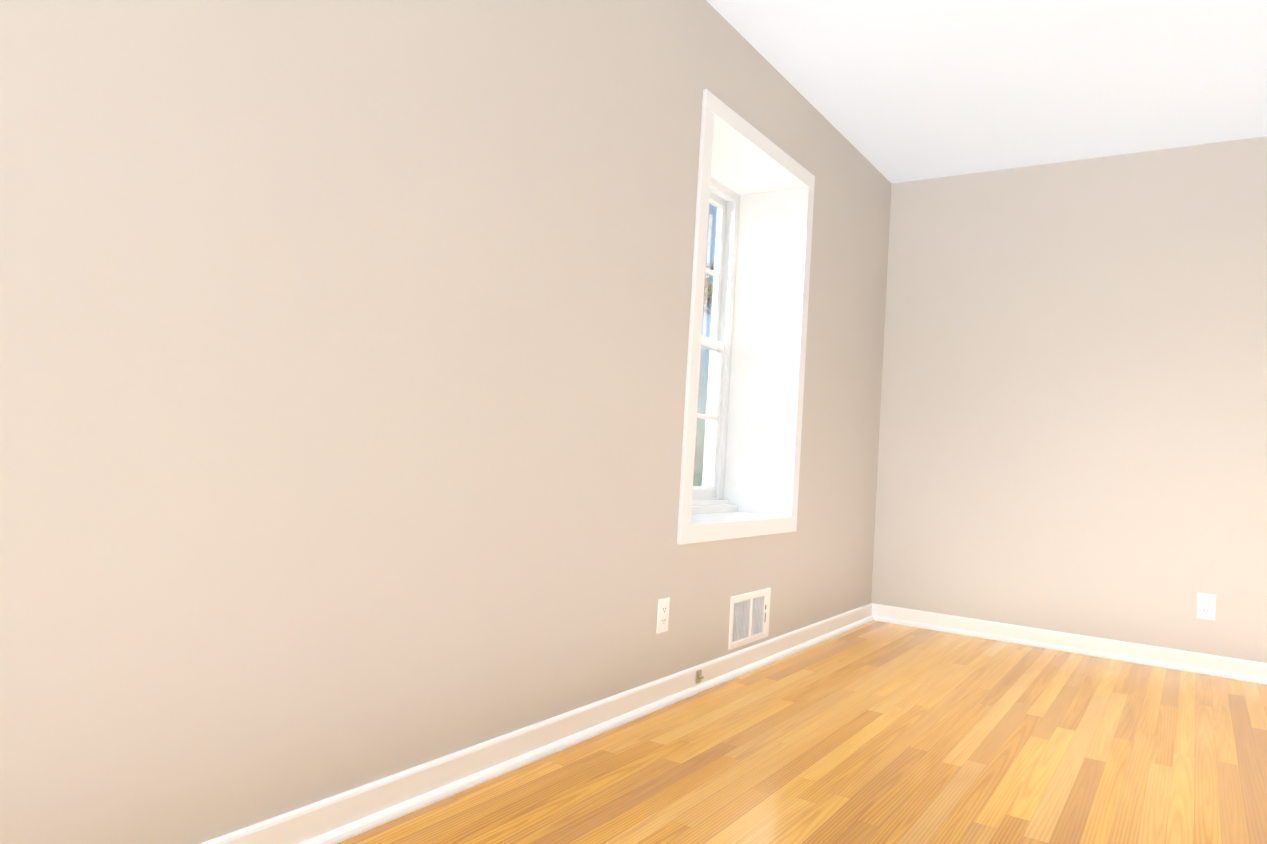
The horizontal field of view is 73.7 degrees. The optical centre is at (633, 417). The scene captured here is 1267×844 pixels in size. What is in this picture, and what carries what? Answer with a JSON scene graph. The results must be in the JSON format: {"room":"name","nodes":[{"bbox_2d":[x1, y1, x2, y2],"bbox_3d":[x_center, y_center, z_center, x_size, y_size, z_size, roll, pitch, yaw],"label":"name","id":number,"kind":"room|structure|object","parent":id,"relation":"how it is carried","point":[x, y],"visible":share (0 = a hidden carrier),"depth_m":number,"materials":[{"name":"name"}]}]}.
{"room":"empty room","nodes":[
{"label":"empty room","id":0,"kind":"room"},
{"bbox_2d":[0,0,891,843],"bbox_3d":[-0.376,-0.302,2.466,0.420,2.840,6.320,2,-3,34],"label":"wall","id":1,"kind":"structure","parent":0,"point":[342,368],"depth_m":1.79,"materials":[{"name":"beige paint"}]},
{"bbox_2d":[200,603,875,843],"bbox_3d":[-0.260,0.878,2.294,0.030,0.087,5.720,2,-3,34],"label":"baseboard","id":2,"kind":"structure","parent":1,"relation":"attached to","point":[340,817],"depth_m":2.18,"materials":[{"name":"white wood"}]},
{"bbox_2d":[696,670,703,683],"bbox_3d":[0.240,0.929,3.028,0.021,0.045,0.032,2,-3,34],"label":"cable jack","id":3,"kind":"object","parent":2,"relation":"attached to","point":[699,676],"visible":0.96,"depth_m":3.02,"materials":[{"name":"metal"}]},
{"bbox_2d":[656,597,669,633],"bbox_3d":[0.100,0.664,2.841,0.007,0.115,0.070,2,-3,34],"label":"electrical outlet","id":4,"kind":"object","parent":1,"relation":"attached to","point":[663,614],"visible":1,"depth_m":2.83,"materials":[{"name":"white plastic"}]},
{"bbox_2d":[692,177,739,500],"bbox_3d":[0.168,-0.335,3.564,0.100,1.484,0.904,2,-3,34],"label":"window unit","id":5,"kind":"structure","parent":1,"relation":"in","point":[712,418],"depth_m":3.86,"materials":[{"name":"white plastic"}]},
{"bbox_2d":[677,89,814,544],"bbox_3d":[0.482,-0.324,3.353,0.016,1.592,1.012,2,-3,34],"label":"window frame","id":6,"kind":"structure","parent":1,"relation":"in","point":[713,106],"depth_m":3.04,"materials":[{"name":"white wood"}]},
{"bbox_2d":[691,117,805,523],"bbox_3d":[0.343,-0.329,3.446,0.322,1.484,0.904,2,-3,34],"label":"lining","id":7,"kind":"object","parent":1,"relation":"attached to","point":[772,194],"visible":0.4,"depth_m":3.79,"materials":[{"name":"white paint"}]},
{"bbox_2d":[728,588,770,649],"bbox_3d":[0.474,0.805,3.400,0.019,0.205,0.360,2,-3,34],"label":"air vent","id":8,"kind":"object","parent":1,"relation":"in","point":[749,617],"visible":1,"depth_m":3.38,"materials":[{"name":"white metal"}]},
{"bbox_2d":[337,621,1266,843],"bbox_3d":[0.811,1.057,1.565,3.670,0.200,6.320,2,-3,34],"label":"floor","id":9,"kind":"structure","parent":0,"point":[875,732],"depth_m":2.43,"materials":[{"name":"brown wood"}]},
{"bbox_2d":[706,0,1266,182],"bbox_3d":[0.971,-1.576,1.671,3.670,0.200,6.320,2,-3,34],"label":"ceiling","id":10,"kind":"structure","parent":0,"point":[894,91],"depth_m":3.37,"materials":[{"name":"white paint"}]},
{"bbox_2d":[871,136,1266,662],"bbox_3d":[2.599,-0.056,4.088,3.570,2.840,0.300,2,-3,34],"label":"wall","id":11,"kind":"structure","parent":0,"point":[1073,427],"depth_m":4.16,"materials":[{"name":"beige paint"}]},
{"bbox_2d":[876,604,1266,684],"bbox_3d":[2.486,1.108,3.870,2.730,0.087,0.030,2,-3,34],"label":"baseboard","id":12,"kind":"structure","parent":11,"relation":"attached to","point":[1207,664],"depth_m":4.08,"materials":[{"name":"white wood"}]},
{"bbox_2d":[1197,593,1215,619],"bbox_3d":[2.595,0.856,3.832,0.070,0.115,0.007,2,-3,34],"label":"electrical outlet","id":13,"kind":"object","parent":11,"relation":"attached to","point":[1206,606],"visible":1,"depth_m":3.83,"materials":[{"name":"white plastic"}]},
{"label":"outside","id":14,"kind":"structure","parent":0,"visible":0},
{"label":"lawn","id":15,"kind":"structure","parent":14,"visible":0},
{"bbox_2d":[703,261,714,315],"bbox_3d":[-2.606,-2.601,48.628,15.618,16.533,12.502,2,-3,34],"label":"tree","id":16,"kind":"object","parent":15,"relation":"on","point":[709,296],"depth_m":48.55,"materials":[{"name":"green plant"}]}
]}

